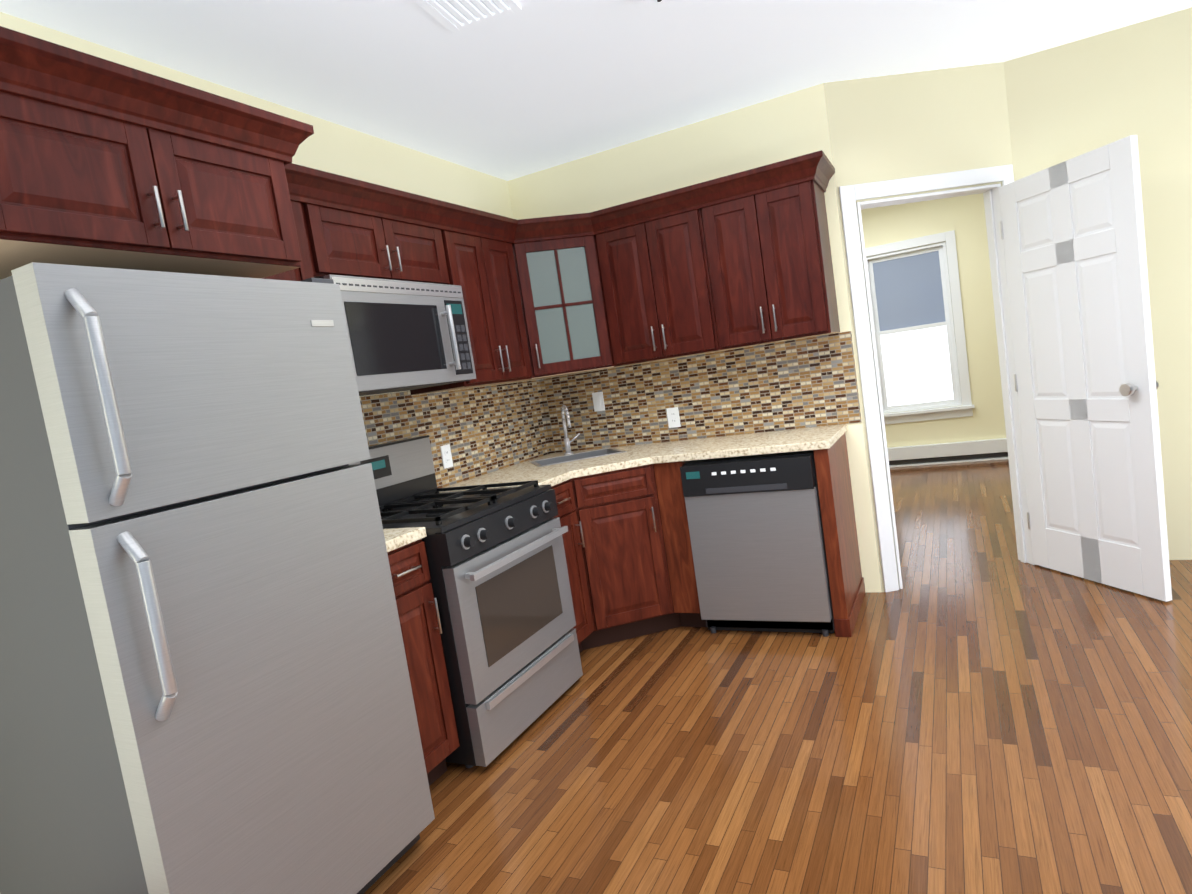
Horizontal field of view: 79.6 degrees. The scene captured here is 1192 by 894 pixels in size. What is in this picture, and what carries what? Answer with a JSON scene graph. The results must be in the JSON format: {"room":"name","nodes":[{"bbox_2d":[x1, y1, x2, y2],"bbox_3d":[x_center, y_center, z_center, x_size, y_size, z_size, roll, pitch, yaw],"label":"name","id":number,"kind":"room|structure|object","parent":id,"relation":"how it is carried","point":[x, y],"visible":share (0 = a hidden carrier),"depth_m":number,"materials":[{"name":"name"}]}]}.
{"room":"kitchen","nodes":[
{"label":"kitchen","id":0,"kind":"room"},
{"bbox_2d":[0,12,531,396],"bbox_3d":[-0.486,-0.317,4.406,0.100,2.640,8.800,-6,6,27],"label":"wall","id":1,"kind":"structure","parent":0,"point":[332,147],"depth_m":3.30,"materials":[{"name":"paint"}]},
{"bbox_2d":[0,30,315,279],"bbox_3d":[-1.371,-0.659,1.911,0.638,0.407,0.840,-6,6,27],"label":"upper cabinet","id":2,"kind":"object","parent":1,"relation":"attached to","point":[108,164],"depth_m":1.73,"materials":[{"name":"brown wood"}]},
{"bbox_2d":[276,166,323,280],"bbox_3d":[-1.217,-0.530,2.509,0.348,0.817,0.314,-6,6,27],"label":"upper cabinet","id":3,"kind":"object","parent":1,"relation":"attached to","point":[316,273],"depth_m":2.56,"materials":[{"name":"brown wood"}]},
{"bbox_2d":[304,170,407,280],"bbox_3d":[-1.083,-0.813,2.829,0.348,0.357,0.450,-6,6,27],"label":"upper cabinet","id":4,"kind":"object","parent":1,"relation":"attached to","point":[358,235],"depth_m":2.74,"materials":[{"name":"brown wood"}]},
{"bbox_2d":[318,274,475,395],"bbox_3d":[-0.899,-0.446,2.989,0.444,0.427,0.778,-6,6,27],"label":"microwave","id":5,"kind":"object","parent":4,"relation":"attached to","point":[406,335],"visible":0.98,"depth_m":2.87,"materials":[{"name":"grey plastic"}]},
{"bbox_2d":[392,190,451,284],"bbox_3d":[-0.937,-0.863,3.126,0.348,0.357,0.451,-6,6,27],"label":"upper cabinet","id":6,"kind":"object","parent":1,"relation":"attached to","point":[418,219],"depth_m":3.09,"materials":[{"name":"brown wood"}]},
{"bbox_2d":[360,380,551,487],"bbox_3d":[-0.843,-0.032,3.523,0.008,0.501,2.358,-6,6,27],"label":"backsplash","id":7,"kind":"structure","parent":1,"relation":"attached to","point":[487,429],"depth_m":3.84,"materials":[{"name":"tile"}]},
{"bbox_2d":[440,444,452,468],"bbox_3d":[-0.760,0.048,3.650,0.008,0.116,0.072,-6,6,27],"label":"outlet","id":8,"kind":"object","parent":7,"relation":"attached to","point":[446,455],"visible":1,"depth_m":3.64,"materials":[{"name":"white plastic"}]},
{"bbox_2d":[410,201,543,394],"bbox_3d":[-0.643,-0.720,3.626,0.393,0.817,0.646,-6,6,27],"label":"upper cabinet","id":9,"kind":"object","parent":1,"relation":"attached to","point":[486,251],"depth_m":3.54,"materials":[{"name":"brown wood"}]},
{"bbox_2d":[0,0,1191,209],"bbox_3d":[1.802,-1.899,3.018,5.700,0.060,8.800,-6,6,27],"label":"ceiling","id":10,"kind":"structure","parent":0,"point":[532,86],"depth_m":2.96,"materials":[{"name":"paint"}]},
{"bbox_2d":[414,0,521,32],"bbox_3d":[-0.422,-1.468,2.369,0.270,0.016,0.270,-7,6,19],"label":"vent","id":11,"kind":"object","parent":10,"relation":"attached to","point":[453,16],"visible":1,"depth_m":2.41,"materials":[{"name":"white"}]},
{"bbox_2d":[642,0,667,5],"bbox_3d":[0.207,-1.557,2.450,0.136,0.041,0.136,-6,6,27],"label":"smoke detector","id":12,"kind":"object","parent":10,"relation":"attached to","point":[652,2],"visible":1,"depth_m":2.48,"materials":[{"name":"white plastic"}]},
{"bbox_2d":[508,83,880,591],"bbox_3d":[0.511,-0.444,4.176,1.900,2.640,0.100,-6,6,27],"label":"wall","id":13,"kind":"structure","parent":0,"point":[781,128],"depth_m":3.85,"materials":[{"name":"paint"}]},
{"bbox_2d":[512,210,623,382],"bbox_3d":[-0.228,-0.823,4.066,0.753,0.817,0.625,-6,6,27],"label":"upper cabinet","id":14,"kind":"object","parent":13,"relation":"attached to","point":[566,259],"depth_m":3.86,"materials":[{"name":"brown wood"}]},
{"bbox_2d":[600,180,731,365],"bbox_3d":[0.372,-0.896,3.893,0.724,0.817,0.386,-6,6,27],"label":"upper cabinet","id":15,"kind":"object","parent":13,"relation":"attached to","point":[666,271],"depth_m":3.72,"materials":[{"name":"brown wood"}]},
{"bbox_2d":[540,331,861,452],"bbox_3d":[0.526,-0.281,4.133,1.860,0.476,0.008,-6,6,27],"label":"backsplash","id":16,"kind":"structure","parent":13,"relation":"attached to","point":[800,383],"depth_m":4.06,"materials":[{"name":"tile"}]},
{"bbox_2d":[592,392,604,411],"bbox_3d":[0.015,-0.277,4.375,0.072,0.116,0.009,-6,6,27],"label":"light switch","id":17,"kind":"object","parent":16,"relation":"attached to","point":[598,401],"visible":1,"depth_m":4.37,"materials":[{"name":"white plastic"}]},
{"bbox_2d":[666,407,680,427],"bbox_3d":[0.452,-0.172,4.178,0.072,0.116,0.008,-6,6,27],"label":"outlet","id":18,"kind":"object","parent":16,"relation":"attached to","point":[673,417],"visible":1,"depth_m":4.17,"materials":[{"name":"white plastic"}]},
{"bbox_2d":[712,154,839,348],"bbox_3d":[0.856,-0.947,3.668,0.625,0.817,0.348,-6,6,27],"label":"upper cabinet","id":19,"kind":"object","parent":13,"relation":"attached to","point":[772,223],"depth_m":3.47,"materials":[{"name":"brown wood"}]},
{"bbox_2d":[364,459,1191,893],"bbox_3d":[2.198,0.760,3.267,5.700,0.060,8.800,-6,6,27],"label":"floor","id":20,"kind":"structure","parent":0,"point":[974,705],"depth_m":2.40,"materials":[{"name":"brown wood"}]},
{"bbox_2d":[0,262,434,893],"bbox_3d":[-1.096,0.462,1.950,0.832,1.737,0.778,-6,6,27],"label":"refrigerator","id":21,"kind":"object","parent":20,"relation":"on","point":[204,682],"visible":1,"depth_m":1.64,"materials":[{"name":"grey metal"}]},
{"bbox_2d":[387,539,459,785],"bbox_3d":[-0.880,0.803,2.583,0.638,0.884,0.288,-6,6,27],"label":"base cabinet","id":22,"kind":"object","parent":20,"relation":"on","point":[417,607],"depth_m":2.47,"materials":[{"name":"brown wood"}]},
{"bbox_2d":[383,527,426,551],"bbox_3d":[-0.948,0.350,2.535,0.643,0.037,0.299,-6,6,27],"label":"countertop","id":23,"kind":"structure","parent":22,"relation":"on","point":[395,538],"depth_m":2.45,"materials":[{"name":"stone"}]},
{"bbox_2d":[349,435,582,767],"bbox_3d":[-0.597,0.561,3.008,0.765,1.200,0.778,-6,6,27],"label":"gas range","id":24,"kind":"object","parent":20,"relation":"on","point":[498,571],"visible":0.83,"depth_m":2.80,"materials":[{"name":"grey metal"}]},
{"bbox_2d":[551,478,601,652],"bbox_3d":[-0.374,0.636,3.559,0.687,0.884,0.364,-6,6,27],"label":"base cabinet","id":25,"kind":"object","parent":20,"relation":"on","point":[566,492],"depth_m":3.49,"materials":[{"name":"brown wood"}]},
{"bbox_2d":[575,461,699,644],"bbox_3d":[0.262,0.514,3.855,0.334,0.884,0.968,-6,6,27],"label":"base cabinet","id":26,"kind":"object","parent":20,"relation":"on","point":[628,554],"depth_m":3.60,"materials":[{"name":"brown wood"}]},
{"bbox_2d":[439,452,654,492],"bbox_3d":[-0.273,0.155,3.543,0.966,0.037,0.566,-6,6,27],"label":"countertop","id":27,"kind":"structure","parent":26,"relation":"on","point":[555,474],"depth_m":3.59,"materials":[{"name":"stone"}]},
{"bbox_2d":[506,424,846,467],"bbox_3d":[0.373,0.026,3.894,1.821,0.037,0.658,-6,6,27],"label":"countertop","id":28,"kind":"structure","parent":26,"relation":"on","point":[799,439],"depth_m":3.59,"materials":[{"name":"stone"}]},
{"bbox_2d":[561,405,579,454],"bbox_3d":[-0.166,-0.103,4.273,0.134,0.304,0.184,-6,6,27],"label":"faucet","id":29,"kind":"object","parent":28,"relation":"on","point":[567,441],"visible":1,"depth_m":4.31,"materials":[{"name":"silver metal"}]},
{"bbox_2d":[529,448,626,466],"bbox_3d":[-0.099,0.140,4.123,0.500,0.174,0.360,-10,5,-13],"label":"drop-in sink","id":30,"kind":"object","parent":28,"relation":"in","point":[572,457],"visible":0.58,"depth_m":4.25,"materials":[{"name":"silver metal"}]},
{"bbox_2d":[680,450,834,636],"bbox_3d":[0.889,0.447,3.683,0.628,0.865,0.651,-6,6,27],"label":"dishwasher","id":31,"kind":"object","parent":20,"relation":"on","point":[757,541],"visible":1,"depth_m":3.39,"materials":[{"name":"grey metal"}]},
{"bbox_2d":[824,62,1013,591],"bbox_3d":[1.816,-0.604,3.802,0.995,2.640,0.110,-9,5,-5],"label":"wall","id":32,"kind":"structure","parent":0,"point":[901,126],"depth_m":3.65,"materials":[{"name":"paint"}]},
{"bbox_2d":[839,164,1035,591],"bbox_3d":[1.841,-0.348,3.824,0.937,2.125,0.142,-9,5,-5],"label":"door frame","id":33,"kind":"structure","parent":32,"relation":"attached to","point":[850,195],"depth_m":3.75,"materials":[{"name":"white wood"}]},
{"bbox_2d":[999,135,1171,601],"bbox_3d":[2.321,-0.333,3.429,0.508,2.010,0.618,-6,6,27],"label":"door","id":34,"kind":"structure","parent":32,"relation":"in","point":[1072,232],"depth_m":3.35,"materials":[{"name":"white wood"}]},
{"bbox_2d":[861,193,1005,447],"bbox_3d":[3.893,-1.202,6.884,5.600,2.640,0.120,-6,6,27],"label":"wall","id":35,"kind":"structure","parent":0,"point":[963,217],"depth_m":6.96,"materials":[{"name":"paint"}]},
{"bbox_2d":[865,230,974,423],"bbox_3d":[3.183,-1.158,7.195,0.960,1.805,0.160,-6,6,27],"label":"window","id":36,"kind":"structure","parent":35,"relation":"in","point":[916,335],"depth_m":7.18,"materials":[{"name":"white"}]},
{"bbox_2d":[887,438,1007,467],"bbox_3d":[3.298,0.086,7.284,3.850,0.205,0.065,-6,6,27],"label":"baseboard heater","id":37,"kind":"object","parent":35,"relation":"attached to","point":[956,452],"visible":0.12,"depth_m":7.14,"materials":[{"name":"white metal"}]},
{"bbox_2d":[1004,7,1191,559],"bbox_3d":[3.583,-0.810,3.183,2.882,2.640,0.100,-6,6,27],"label":"wall","id":38,"kind":"structure","parent":0,"point":[1067,101],"depth_m":3.52,"materials":[{"name":"paint"}]}
]}

